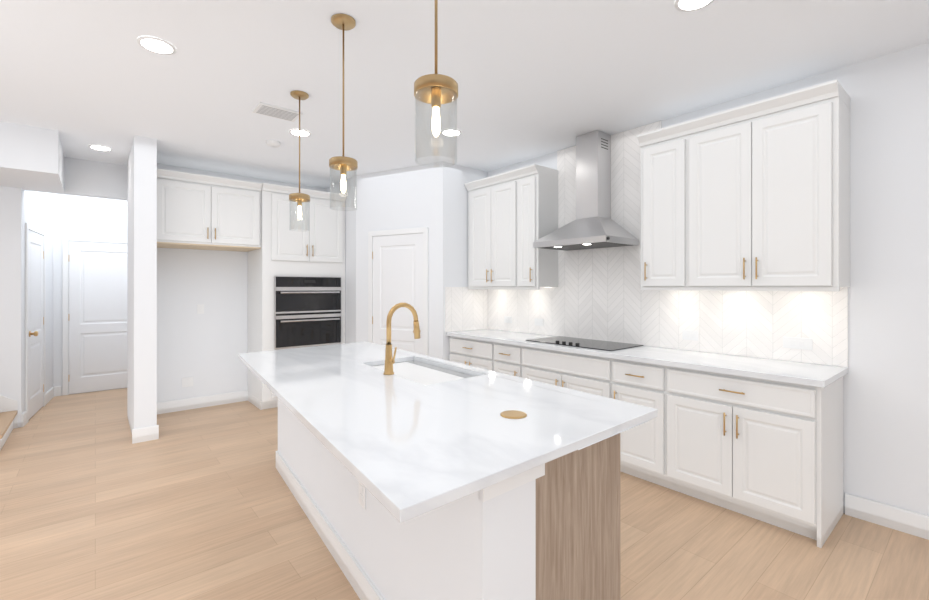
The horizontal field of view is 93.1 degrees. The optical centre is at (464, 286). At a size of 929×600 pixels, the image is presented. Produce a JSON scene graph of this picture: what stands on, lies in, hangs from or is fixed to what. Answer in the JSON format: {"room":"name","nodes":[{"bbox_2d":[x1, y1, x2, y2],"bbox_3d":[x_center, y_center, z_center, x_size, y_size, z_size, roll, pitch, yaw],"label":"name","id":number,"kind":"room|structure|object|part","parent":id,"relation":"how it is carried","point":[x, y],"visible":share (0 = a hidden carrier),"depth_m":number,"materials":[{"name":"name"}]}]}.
{"room":"kitchen","nodes":[
{"label":"kitchen","id":0,"kind":"room"},
{"bbox_2d":[0,121,64,192],"bbox_3d":[-5.199,-1.190,3.201,3.350,0.380,1.009,0,0,-40],"label":"soffit","id":1,"kind":"structure","parent":0,"point":[31,157],"depth_m":3.83,"materials":[{"name":"white paint"}]},
{"bbox_2d":[20,188,52,426],"bbox_3d":[-4.962,0.020,5.047,0.120,2.800,1.508,0,0,-34],"label":"wall","id":2,"kind":"structure","parent":0,"point":[36,209],"depth_m":5.10,"materials":[{"name":"white paint"}]},
{"bbox_2d":[21,411,26,426],"bbox_3d":[-4.523,1.355,4.519,0.014,0.130,0.140,0,0,-34],"label":"baseboard","id":3,"kind":"structure","parent":2,"relation":"attached to","point":[23,419],"depth_m":4.50,"materials":[{"name":"white paint"}]},
{"bbox_2d":[25,223,45,422],"bbox_3d":[-4.796,0.374,4.926,0.017,2.092,0.840,0,0,-34],"label":"door frame","id":4,"kind":"structure","parent":2,"relation":"attached to","point":[28,226],"depth_m":4.62,"materials":[{"name":"white paint"}]},
{"bbox_2d":[29,230,43,418],"bbox_3d":[-4.800,0.401,4.927,0.087,2.015,0.718,0,0,-40],"label":"door","id":5,"kind":"structure","parent":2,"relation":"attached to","point":[36,322],"depth_m":4.95,"materials":[{"name":"white paint"}]},
{"bbox_2d":[46,387,53,403],"bbox_3d":[-5.181,1.355,5.491,0.014,0.130,0.528,0,0,-34],"label":"baseboard","id":6,"kind":"structure","parent":2,"relation":"attached to","point":[49,394],"depth_m":5.47,"materials":[{"name":"white paint"}]},
{"bbox_2d":[0,157,126,427],"bbox_3d":[-5.180,0.020,3.956,4.350,2.800,0.120,0,0,-40],"label":"wall","id":7,"kind":"structure","parent":0,"point":[9,292],"depth_m":4.43,"materials":[{"name":"white paint"}]},
{"bbox_2d":[0,395,17,428],"bbox_3d":[-5.646,0.291,3.477,2.980,2.258,0.013,0,0,-40],"label":"skirt","id":8,"kind":"object","parent":7,"relation":"attached to","point":[7,404],"visible":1,"depth_m":4.39,"materials":[{"name":"white paint"}]},
{"bbox_2d":[53,193,126,395],"bbox_3d":[-4.949,0.020,6.108,1.470,2.800,0.120,0,0,-40],"label":"wall","id":9,"kind":"structure","parent":0,"point":[79,216],"depth_m":5.83,"materials":[{"name":"white paint"}]},
{"bbox_2d":[53,386,60,396],"bbox_3d":[-5.300,1.355,5.725,0.080,0.130,0.014,0,0,-40],"label":"baseboard","id":10,"kind":"structure","parent":9,"relation":"attached to","point":[57,390],"depth_m":5.72,"materials":[{"name":"white paint"}]},
{"bbox_2d":[62,236,126,395],"bbox_3d":[-4.904,0.373,6.055,0.930,2.093,0.017,0,0,-40],"label":"door frame","id":11,"kind":"structure","parent":9,"relation":"attached to","point":[65,314],"depth_m":5.78,"materials":[{"name":"white paint"}]},
{"bbox_2d":[69,241,126,393],"bbox_3d":[-4.908,0.401,6.054,0.811,2.015,0.013,0,0,-40],"label":"door","id":12,"kind":"structure","parent":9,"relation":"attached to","point":[97,316],"depth_m":5.99,"materials":[{"name":"white paint"}]},
{"bbox_2d":[128,135,156,432],"bbox_3d":[-3.254,0.020,4.430,0.170,2.800,0.970,0,0,-40],"label":"wall","id":13,"kind":"structure","parent":0,"point":[142,284],"depth_m":4.07,"materials":[{"name":"white paint"}]},
{"bbox_2d":[132,425,158,443],"bbox_3d":[-2.937,1.355,4.052,0.198,0.130,0.014,0,0,-40],"label":"baseboard","id":14,"kind":"structure","parent":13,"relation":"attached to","point":[144,434],"depth_m":4.05,"materials":[{"name":"white paint"}]},
{"bbox_2d":[127,161,325,416],"bbox_3d":[-2.394,0.020,5.863,3.330,2.800,0.120,0,0,-40],"label":"wall","id":15,"kind":"structure","parent":0,"point":[207,347],"depth_m":5.19,"materials":[{"name":"white paint"}]},
{"bbox_2d":[182,377,192,386],"bbox_3d":[-3.207,1.100,5.097,0.110,0.110,0.007,0,0,-40],"label":"outlet","id":16,"kind":"object","parent":15,"relation":"attached to","point":[187,381],"visible":1,"depth_m":5.09,"materials":[{"name":"white plastic"}]},
{"bbox_2d":[157,390,247,413],"bbox_3d":[-3.105,1.355,5.178,1.020,0.130,0.014,0,0,-40],"label":"baseboard","id":17,"kind":"structure","parent":15,"relation":"attached to","point":[196,402],"depth_m":5.18,"materials":[{"name":"white paint"}]},
{"bbox_2d":[157,168,261,251],"bbox_3d":[-2.898,-0.810,4.932,1.014,0.740,0.652,0,0,-40],"label":"upper cabinet","id":18,"kind":"object","parent":15,"relation":"attached to","point":[200,212],"visible":0.81,"depth_m":4.70,"materials":[{"name":"white paint"}]},
{"bbox_3d":[-2.898,-1.140,4.932,1.014,0.080,0.652,0,0,-40],"label":"crown","id":19,"kind":"part","parent":18,"relation":"part of","materials":[{"name":"white paint"}]},
{"bbox_2d":[326,176,355,342],"bbox_3d":[-1.605,0.020,5.833,0.100,2.800,0.940,0,0,-40],"label":"wall","id":20,"kind":"structure","parent":0,"point":[350,276],"depth_m":5.56,"materials":[{"name":"white paint"}]},
{"bbox_2d":[356,162,442,358],"bbox_3d":[-0.765,0.020,5.184,1.257,2.800,0.100,0,0,29],"label":"wall","id":21,"kind":"structure","parent":0,"point":[405,198],"depth_m":5.08,"materials":[{"name":"white paint"}]},
{"bbox_2d":[372,233,422,354],"bbox_3d":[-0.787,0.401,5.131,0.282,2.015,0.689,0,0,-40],"label":"door","id":22,"kind":"structure","parent":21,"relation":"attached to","point":[397,269],"depth_m":5.12,"materials":[{"name":"white paint"}]},
{"bbox_2d":[368,227,427,355],"bbox_3d":[-0.785,0.374,5.128,0.858,2.092,0.017,0,0,29],"label":"door frame","id":23,"kind":"structure","parent":21,"relation":"attached to","point":[423,230],"depth_m":5.04,"materials":[{"name":"white paint"}]},
{"bbox_2d":[0,388,928,599],"bbox_3d":[-1.662,1.460,2.097,7.350,0.080,10.550,0,0,-40],"label":"floor","id":24,"kind":"structure","parent":0,"point":[190,504],"depth_m":2.52,"materials":[{"name":"brown wood"}]},
{"bbox_2d":[0,410,16,450],"bbox_3d":[-5.331,0.970,3.094,2.990,0.899,0.974,0,0,-40],"label":"stair steps","id":25,"kind":"structure","parent":24,"relation":"on","point":[6,422],"depth_m":4.09,"materials":[{"name":"white paint"}]},
{"bbox_2d":[248,183,346,409],"bbox_3d":[-2.100,0.120,5.556,1.005,2.600,0.725,0,0,-40],"label":"tall cabinet","id":26,"kind":"object","parent":24,"relation":"on","point":[296,289],"visible":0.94,"depth_m":5.27,"materials":[{"name":"white paint"}]},
{"bbox_3d":[-2.110,-1.140,5.567,1.005,0.080,0.692,0,0,-40],"label":"crown","id":27,"kind":"part","parent":26,"relation":"part of","materials":[{"name":"white paint"}]},
{"bbox_2d":[276,430,619,599],"bbox_3d":[-0.463,0.976,2.581,0.935,0.887,2.706,0,0,-40],"label":"kitchen island","id":28,"kind":"object","parent":24,"relation":"on","point":[552,532],"depth_m":1.57,"materials":[{"name":"paint"}]},
{"bbox_2d":[359,481,365,508],"bbox_3d":[-0.468,0.940,2.008,0.008,0.120,0.075,0,0,-35],"label":"outlet","id":29,"kind":"object","parent":28,"relation":"attached to","point":[362,495],"visible":0.85,"depth_m":2.00,"materials":[{"name":"white plastic"}]},
{"bbox_2d":[238,342,657,525],"bbox_3d":[-0.523,0.516,2.514,1.380,0.032,2.824,0,0,-40],"label":"island countertop","id":30,"kind":"structure","parent":28,"relation":"on","point":[417,449],"depth_m":1.69,"materials":[{"name":"white stone"}]},
{"bbox_2d":[383,303,419,374],"bbox_3d":[-0.347,0.295,2.569,0.251,0.408,0.111,0,0,-40],"label":"faucet","id":31,"kind":"object","parent":30,"relation":"on","point":[389,363],"visible":1,"depth_m":2.52,"materials":[{"name":"gold metal"}]},
{"bbox_2d":[370,358,473,381],"bbox_3d":[-0.284,0.625,2.711,0.510,0.210,0.860,0,0,-40],"label":"sink","id":32,"kind":"object","parent":30,"relation":"in","point":[414,368],"depth_m":2.78,"materials":[{"name":"white ceramic"}]},
{"bbox_2d":[500,410,526,418],"bbox_3d":[0.191,0.497,1.717,0.104,0.006,0.104,0,0,-40],"label":"electrical outlet cover","id":33,"kind":"object","parent":30,"relation":"on","point":[512,414],"visible":0.98,"depth_m":1.70,"materials":[{"name":"gold metal"}]},
{"bbox_2d":[449,337,490,369],"bbox_3d":[0.273,0.980,4.798,0.589,0.883,0.717,0,0,-40],"label":"base cabinet","id":34,"kind":"object","parent":24,"relation":"on","point":[471,353],"depth_m":4.59,"materials":[{"name":"white paint"}]},
{"bbox_2d":[491,341,518,376],"bbox_3d":[0.623,0.980,4.381,0.589,0.883,0.373,0,0,-40],"label":"base cabinet","id":35,"kind":"object","parent":24,"relation":"on","point":[504,358],"depth_m":4.20,"materials":[{"name":"white paint"}]},
{"bbox_2d":[519,345,606,396],"bbox_3d":[1.040,0.980,3.884,0.589,0.883,0.924,0,0,-40],"label":"base cabinet","id":36,"kind":"object","parent":24,"relation":"on","point":[574,371],"depth_m":3.66,"materials":[{"name":"white paint"}]},
{"bbox_2d":[607,357,662,485],"bbox_3d":[1.470,0.980,3.371,0.589,0.883,0.414,0,0,-40],"label":"base cabinet","id":37,"kind":"object","parent":24,"relation":"on","point":[641,446],"depth_m":3.17,"materials":[{"name":"white paint"}]},
{"bbox_2d":[663,365,842,547],"bbox_3d":[1.875,0.980,2.889,0.589,0.883,0.846,0,0,-40],"label":"base cabinet","id":38,"kind":"object","parent":24,"relation":"on","point":[760,439],"depth_m":2.63,"materials":[{"name":"white paint"}]},
{"bbox_2d":[447,329,846,388],"bbox_3d":[1.093,0.519,3.800,0.610,0.038,3.292,0,0,-40],"label":"countertop","id":39,"kind":"structure","parent":38,"relation":"on","point":[789,372],"depth_m":3.00,"materials":[{"name":"white stone"}]},
{"bbox_2d":[526,336,642,350],"bbox_3d":[1.046,0.486,3.926,0.500,0.028,0.890,0,0,-40],"label":"cooktop","id":40,"kind":"object","parent":39,"relation":"in","point":[589,343],"visible":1,"depth_m":3.84,"materials":[{"name":"black glass"}]},
{"bbox_2d":[0,0,928,187],"bbox_3d":[-1.662,-1.420,2.097,7.350,0.080,10.550,0,0,-40],"label":"ceiling","id":41,"kind":"structure","parent":0,"point":[535,78],"depth_m":2.78,"materials":[{"name":"white paint"}]},
{"bbox_2d":[88,145,112,150],"bbox_3d":[-3.601,-1.376,4.354,0.186,0.008,0.186,0,0,-40],"label":"recessed light","id":42,"kind":"object","parent":41,"relation":"in","point":[101,147],"visible":0.98,"depth_m":4.33,"materials":[{"name":"white paint"}]},
{"bbox_2d":[137,36,175,54],"bbox_3d":[-1.754,-1.376,2.510,0.186,0.008,0.186,0,0,-40],"label":"recessed light","id":43,"kind":"object","parent":41,"relation":"in","point":[156,45],"visible":1,"depth_m":2.50,"materials":[{"name":"white paint"}]},
{"bbox_2d":[266,140,280,146],"bbox_3d":[-1.819,-1.362,4.191,0.130,0.034,0.130,0,0,-40],"label":"smoke detector","id":44,"kind":"object","parent":41,"relation":"attached to","point":[272,143],"visible":1,"depth_m":4.15,"materials":[{"name":"white plastic"}]},
{"bbox_2d":[252,102,302,121],"bbox_3d":[-1.471,-1.373,3.465,0.320,0.013,0.220,0,0,-40],"label":"ceiling vent","id":45,"kind":"object","parent":41,"relation":"in","point":[262,108],"visible":1,"depth_m":3.45,"materials":[{"name":"white metal"}]},
{"bbox_2d":[289,90,309,230],"bbox_3d":[-1.180,-0.892,3.148,0.143,0.974,0.143,0,0,-40],"label":"pendant light","id":46,"kind":"object","parent":41,"relation":"hanging from","point":[299,198],"visible":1,"depth_m":3.14,"materials":[{"name":"gold metal"}]},
{"bbox_3d":[-1.180,-0.517,3.148,0.136,0.225,0.136,0,0,-40],"label":"glass","id":47,"kind":"part","parent":46,"relation":"part of","materials":[{"name":"clear glass"}]},
{"bbox_2d":[289,129,310,136],"bbox_3d":[-1.466,-1.376,3.926,0.186,0.008,0.186,0,0,-40],"label":"recessed light","id":48,"kind":"object","parent":41,"relation":"in","point":[303,133],"visible":0.94,"depth_m":3.91,"materials":[{"name":"white paint"}]},
{"bbox_2d":[329,13,357,210],"bbox_3d":[-0.627,-0.892,2.280,0.143,0.974,0.143,0,0,-40],"label":"pendant light","id":49,"kind":"object","parent":41,"relation":"hanging from","point":[343,164],"visible":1,"depth_m":2.27,"materials":[{"name":"gold metal"}]},
{"bbox_3d":[-0.627,-0.517,2.280,0.136,0.225,0.136,0,0,-40],"label":"glass","id":50,"kind":"part","parent":49,"relation":"part of","materials":[{"name":"clear glass"}]},
{"bbox_2d":[414,0,457,167],"bbox_3d":[-0.092,-0.892,1.424,0.143,0.974,0.143,0,0,-40],"label":"pendant light","id":51,"kind":"object","parent":41,"relation":"hanging from","point":[436,90],"visible":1,"depth_m":1.41,"materials":[{"name":"gold metal"}]},
{"bbox_3d":[-0.092,-0.517,1.424,0.136,0.225,0.136,0,0,-40],"label":"glass","id":52,"kind":"part","parent":51,"relation":"part of","materials":[{"name":"clear glass"}]},
{"bbox_2d":[441,128,461,135],"bbox_3d":[-0.118,-1.376,3.921,0.186,0.008,0.186,0,0,-40],"label":"recessed light","id":53,"kind":"object","parent":41,"relation":"in","point":[458,132],"visible":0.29,"depth_m":3.91,"materials":[{"name":"white paint"}]},
{"bbox_2d":[675,0,713,11],"bbox_3d":[1.107,-1.376,2.104,0.186,0.008,0.186,0,0,-40],"label":"recessed light","id":54,"kind":"object","parent":41,"relation":"in","point":[687,5],"visible":1,"depth_m":2.14,"materials":[{"name":"white paint"}]},
{"bbox_2d":[443,162,487,360],"bbox_3d":[-0.012,0.020,5.094,0.670,2.800,0.100,0,0,-40],"label":"wall","id":55,"kind":"structure","parent":0,"point":[456,178],"depth_m":4.95,"materials":[{"name":"white paint"}]},
{"bbox_2d":[445,287,487,331],"bbox_3d":[0.031,0.249,5.056,0.628,0.499,0.011,0,0,-40],"label":"tile backsplash","id":56,"kind":"structure","parent":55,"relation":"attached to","point":[466,308],"depth_m":5.03,"materials":[{"name":"white tile"}]},
{"bbox_2d":[488,42,928,515],"bbox_3d":[1.084,0.020,4.402,0.120,2.800,10.550,0,0,-40],"label":"wall","id":57,"kind":"structure","parent":0,"point":[886,419],"depth_m":2.61,"materials":[{"name":"white paint"}]},
{"bbox_2d":[464,164,557,289],"bbox_3d":[0.478,-0.578,4.740,0.370,1.205,1.047,0,0,-40],"label":"upper cabinet","id":58,"kind":"object","parent":57,"relation":"attached to","point":[512,216],"visible":1,"depth_m":4.48,"materials":[{"name":"white paint"}]},
{"bbox_3d":[0.478,-1.140,4.740,0.370,0.080,1.047,0,0,-40],"label":"crown","id":59,"kind":"part","parent":58,"relation":"part of","materials":[{"name":"white paint"}]},
{"bbox_2d":[533,130,638,250],"bbox_3d":[1.068,-0.867,3.917,0.499,1.020,0.772,0,0,-40],"label":"range hood","id":60,"kind":"object","parent":57,"relation":"attached to","point":[593,225],"visible":1,"depth_m":3.91,"materials":[{"name":"silver metal"}]},
{"bbox_2d":[488,121,847,366],"bbox_3d":[1.335,-0.440,4.000,0.011,1.877,3.282,0,0,-40],"label":"tile backsplash","id":61,"kind":"structure","parent":57,"relation":"attached to","point":[597,294],"depth_m":3.81,"materials":[{"name":"white tile"}]},
{"bbox_2d":[504,316,511,322],"bbox_3d":[0.495,0.370,4.985,0.007,0.075,0.120,0,0,-40],"label":"outlet","id":62,"kind":"object","parent":61,"relation":"attached to","point":[507,319],"visible":1,"depth_m":4.99,"materials":[{"name":"white plastic"}]},
{"bbox_2d":[534,318,543,325],"bbox_3d":[0.785,0.370,4.640,0.007,0.075,0.120,0,0,-40],"label":"outlet","id":63,"kind":"object","parent":61,"relation":"attached to","point":[538,322],"visible":1,"depth_m":4.64,"materials":[{"name":"white plastic"}]},
{"bbox_2d":[682,330,697,340],"bbox_3d":[1.775,0.380,3.460,0.007,0.075,0.120,0,0,-40],"label":"outlet","id":64,"kind":"object","parent":61,"relation":"attached to","point":[689,335],"visible":1,"depth_m":3.46,"materials":[{"name":"white plastic"}]},
{"bbox_2d":[783,337,812,349],"bbox_3d":[2.218,0.375,2.932,0.007,0.075,0.160,0,0,-40],"label":"outlet","id":65,"kind":"object","parent":61,"relation":"attached to","point":[798,343],"visible":1,"depth_m":2.93,"materials":[{"name":"white plastic"}]},
{"bbox_2d":[637,79,849,290],"bbox_3d":[1.871,-0.578,3.080,0.370,1.205,1.205,0,0,-40],"label":"upper cabinet","id":66,"kind":"object","parent":57,"relation":"attached to","point":[754,196],"visible":1,"depth_m":2.85,"materials":[{"name":"white paint"}]},
{"bbox_3d":[1.871,-1.140,3.080,0.370,0.080,1.205,0,0,-40],"label":"crown","id":67,"kind":"part","parent":66,"relation":"part of","materials":[{"name":"white paint"}]},
{"bbox_2d":[845,493,928,539],"bbox_3d":[3.401,1.355,1.534,0.014,0.130,3.178,0,0,-40],"label":"baseboard","id":68,"kind":"structure","parent":57,"relation":"attached to","point":[898,519],"depth_m":2.60,"materials":[{"name":"white paint"}]}
]}

